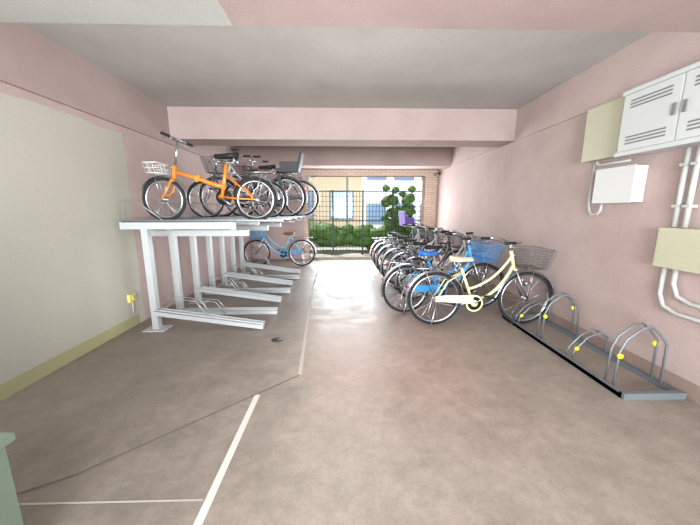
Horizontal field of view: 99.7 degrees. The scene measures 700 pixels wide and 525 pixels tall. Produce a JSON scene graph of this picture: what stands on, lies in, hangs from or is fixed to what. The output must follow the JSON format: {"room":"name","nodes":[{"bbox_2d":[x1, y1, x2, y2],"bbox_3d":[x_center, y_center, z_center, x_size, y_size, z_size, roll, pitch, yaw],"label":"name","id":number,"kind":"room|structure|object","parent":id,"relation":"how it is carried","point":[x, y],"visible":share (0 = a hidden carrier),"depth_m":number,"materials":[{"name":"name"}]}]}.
{"room":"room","nodes":[
{"label":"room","id":0,"kind":"room"},
{"bbox_2d":[0,22,252,400],"bbox_3d":[-2.640,-0.049,0.156,0.330,2.800,16.450,0,10,-1],"label":"wall","id":1,"kind":"structure","parent":0,"point":[76,138],"depth_m":2.73,"materials":[{"name":"beige paint"}]},
{"bbox_2d":[127,293,135,313],"bbox_3d":[-2.556,0.488,3.473,0.042,0.240,0.100,0,10,-1],"label":"wall outlet","id":2,"kind":"object","parent":1,"relation":"attached to","point":[131,297],"visible":1,"depth_m":3.45,"materials":[{"name":"yellow"}]},
{"bbox_2d":[25,23,651,108],"bbox_3d":[0.020,-1.560,-0.054,5.650,0.250,16.450,0,10,-1],"label":"ceiling","id":3,"kind":"structure","parent":0,"point":[173,65],"depth_m":2.93,"materials":[{"name":"white paint"}]},
{"bbox_2d":[167,107,516,146],"bbox_3d":[-0.088,-2.037,4.478,5.050,0.430,0.460,0,10,-1],"label":"ceiling beam","id":4,"kind":"structure","parent":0,"point":[197,126],"depth_m":4.26,"materials":[{"name":"pink paint"}]},
{"bbox_2d":[248,168,437,258],"bbox_3d":[-0.172,-1.500,8.157,5.050,2.800,0.310,0,10,-1],"label":"wall","id":5,"kind":"structure","parent":0,"point":[301,228],"depth_m":8.03,"materials":[{"name":"brick"}]},
{"bbox_2d":[234,146,451,168],"bbox_3d":[-0.150,-2.501,7.040,5.050,0.430,0.450,0,10,-1],"label":"ceiling beam","id":6,"kind":"structure","parent":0,"point":[314,156],"depth_m":6.83,"materials":[{"name":"pink paint"}]},
{"bbox_2d":[0,257,699,524],"bbox_3d":[0.020,1.414,0.486,5.650,0.204,16.450,0,10,-1],"label":"floor","id":7,"kind":"structure","parent":0,"point":[347,407],"depth_m":1.91,"materials":[{"name":"concrete"}]},
{"bbox_2d":[0,432,23,524],"bbox_3d":[-1.542,0.957,0.889,0.590,0.560,0.520,0,10,-1],"label":"utility box","id":8,"kind":"object","parent":7,"relation":"on","point":[10,513],"visible":1,"depth_m":1.09,"materials":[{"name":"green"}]},
{"bbox_2d":[119,199,316,331],"bbox_3d":[-1.597,-0.224,4.811,1.874,1.484,3.180,0,10,-1],"label":"bicycle rack","id":9,"kind":"object","parent":7,"relation":"on","point":[231,225],"visible":0.85,"depth_m":3.85,"materials":[{"name":"grey metal"}]},
{"bbox_2d":[140,131,278,219],"bbox_3d":[-1.510,-0.877,3.169,1.475,0.861,0.570,0,10,-1],"label":"bicycle","id":10,"kind":"object","parent":9,"relation":"on","point":[223,196],"visible":0.99,"depth_m":3.17,"materials":[{"name":"orange metal"}]},
{"bbox_2d":[186,155,287,216],"bbox_3d":[-1.601,-1.039,4.154,1.426,0.829,0.478,0,10,-1],"label":"bicycle","id":11,"kind":"object","parent":9,"relation":"on","point":[192,186],"visible":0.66,"depth_m":4.16,"materials":[{"name":"black metal"}]},
{"bbox_2d":[198,149,306,215],"bbox_3d":[-1.533,-1.210,4.633,1.711,0.995,0.574,0,10,-1],"label":"bicycle","id":12,"kind":"object","parent":9,"relation":"on","point":[285,167],"visible":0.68,"depth_m":4.61,"materials":[{"name":"black metal"}]},
{"bbox_2d":[226,156,319,215],"bbox_3d":[-1.375,-1.295,5.130,1.694,0.984,0.568,0,10,-1],"label":"bicycle","id":13,"kind":"object","parent":9,"relation":"on","point":[303,182],"visible":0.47,"depth_m":5.14,"materials":[{"name":"black metal"}]},
{"bbox_2d":[244,230,315,266],"bbox_3d":[-1.718,-0.421,7.151,1.783,1.036,0.598,0,10,-1],"label":"bicycle","id":14,"kind":"object","parent":7,"relation":"on","point":[284,253],"visible":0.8,"depth_m":7.15,"materials":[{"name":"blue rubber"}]},
{"bbox_2d":[370,211,428,265],"bbox_3d":[1.274,-0.598,7.299,1.783,1.332,0.596,-5,11,-25],"label":"bicycle","id":15,"kind":"object","parent":7,"relation":"on","point":[403,219],"visible":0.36,"depth_m":7.15,"materials":[{"name":"black metal"}]},
{"bbox_2d":[372,224,433,270],"bbox_3d":[1.293,-0.355,6.771,1.783,1.042,0.596,-5,11,-25],"label":"bicycle","id":16,"kind":"object","parent":7,"relation":"on","point":[422,230],"visible":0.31,"depth_m":6.65,"materials":[{"name":"black metal"}]},
{"bbox_2d":[375,225,445,275],"bbox_3d":[1.330,-0.259,6.243,1.783,1.042,0.596,-4,11,-23],"label":"bicycle","id":17,"kind":"object","parent":7,"relation":"on","point":[427,236],"visible":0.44,"depth_m":6.09,"materials":[{"name":"black metal"}]},
{"bbox_2d":[380,227,456,282],"bbox_3d":[1.369,-0.159,5.691,1.783,1.042,0.596,-4,11,-23],"label":"bicycle","id":18,"kind":"object","parent":7,"relation":"on","point":[434,239],"visible":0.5,"depth_m":5.58,"materials":[{"name":"black metal"}]},
{"bbox_2d":[386,228,471,291],"bbox_3d":[1.427,-0.063,5.163,1.783,1.042,0.596,-4,11,-21],"label":"bicycle","id":19,"kind":"object","parent":7,"relation":"on","point":[448,253],"visible":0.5,"depth_m":5.09,"materials":[{"name":"black metal"}]},
{"bbox_2d":[394,230,491,301],"bbox_3d":[1.513,0.028,4.660,1.783,1.042,0.596,-4,11,-19],"label":"bicycle","id":20,"kind":"object","parent":7,"relation":"on","point":[464,242],"visible":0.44,"depth_m":4.59,"materials":[{"name":"metal"}]},
{"bbox_2d":[381,233,505,314],"bbox_3d":[1.285,0.145,4.010,1.782,1.043,0.595,-2,10,-9],"label":"bicycle","id":21,"kind":"object","parent":7,"relation":"on","point":[482,263],"visible":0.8,"depth_m":3.97,"materials":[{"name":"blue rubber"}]},
{"bbox_2d":[405,237,556,327],"bbox_3d":[1.554,0.241,3.502,1.783,1.036,0.598,0,10,-1],"label":"bicycle","id":22,"kind":"object","parent":7,"relation":"on","point":[474,303],"visible":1,"depth_m":3.48,"materials":[{"name":"beige metal"}]},
{"bbox_2d":[502,292,686,399],"bbox_3d":[2.219,0.609,2.952,0.470,0.507,1.685,0,10,-1],"label":"rack","id":23,"kind":"object","parent":7,"relation":"on","point":[668,392],"depth_m":2.47,"materials":[{"name":"silver metal"}]},
{"bbox_2d":[0,0,699,31],"bbox_3d":[-0.012,-1.466,1.330,5.050,0.430,0.540,0,10,-1],"label":"ceiling beam","id":24,"kind":"structure","parent":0,"point":[569,15],"depth_m":1.52,"materials":[{"name":"pink paint"}]},
{"bbox_2d":[435,32,699,404],"bbox_3d":[2.684,-0.071,0.281,0.320,2.800,16.450,0,10,-1],"label":"wall","id":25,"kind":"structure","parent":0,"point":[533,189],"depth_m":3.08,"materials":[{"name":"pink paint"}]},
{"bbox_2d":[581,96,631,215],"bbox_3d":[2.414,-0.957,2.785,0.129,1.022,0.446,0,10,-1],"label":"junction box","id":26,"kind":"object","parent":25,"relation":"attached to","point":[603,123],"visible":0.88,"depth_m":2.76,"materials":[{"name":"beige metal"}]},
{"bbox_2d":[592,164,648,202],"bbox_3d":[2.425,-0.697,2.667,0.115,0.312,0.392,0,10,-1],"label":"box","id":27,"kind":"object","parent":25,"relation":"attached to","point":[623,184],"visible":1,"depth_m":2.58,"materials":[{"name":"white metal"}]},
{"bbox_2d":[614,61,699,227],"bbox_3d":[2.387,-0.796,2.099,0.217,1.087,0.924,0,10,-1],"label":"upper cabinet","id":28,"kind":"object","parent":25,"relation":"attached to","point":[661,114],"visible":1,"depth_m":2.15,"materials":[{"name":"grey metal"}]},
{"bbox_2d":[652,227,699,323],"bbox_3d":[2.458,0.170,1.686,0.103,0.656,1.340,0,10,-1],"label":"meter box","id":29,"kind":"object","parent":25,"relation":"attached to","point":[677,249],"visible":1,"depth_m":2.18,"materials":[{"name":"beige metal"}]},
{"label":"outside","id":30,"kind":"structure","parent":0,"visible":0},
{"bbox_2d":[310,241,417,256],"bbox_3d":[-0.575,-2.863,24.094,40.000,0.195,31.550,0,10,-1],"label":"ground","id":31,"kind":"structure","parent":30,"point":[317,247],"depth_m":9.54,"materials":[{"name":"beige concrete"}]},
{"bbox_2d":[308,177,361,227],"bbox_3d":[-2.967,-4.535,15.931,6.850,6.000,6.200,0,10,-1],"label":"apartment building","id":32,"kind":"structure","parent":31,"relation":"on","point":[321,183],"depth_m":13.28,"materials":[{"name":"beige"}]},
{"bbox_2d":[309,184,419,252],"bbox_3d":[0.196,-1.371,9.690,5.093,2.293,1.414,0,10,-1],"label":"hedge","id":33,"kind":"object","parent":31,"relation":"on","point":[343,235],"visible":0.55,"depth_m":9.39,"materials":[{"name":"green plant"}]},
{"bbox_2d":[309,190,421,254],"bbox_3d":[0.386,-1.200,8.941,7.250,1.930,0.050,0,10,-1],"label":"mesh fence","id":34,"kind":"object","parent":31,"relation":"on","point":[332,191],"visible":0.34,"depth_m":8.89,"materials":[{"name":"grey metal"}]},
{"bbox_2d":[361,177,422,227],"bbox_3d":[4.513,-5.076,18.910,8.050,6.000,6.500,0,10,-1],"label":"office building","id":35,"kind":"structure","parent":31,"relation":"on","point":[368,183],"depth_m":16.23,"materials":[{"name":"white"}]}
]}

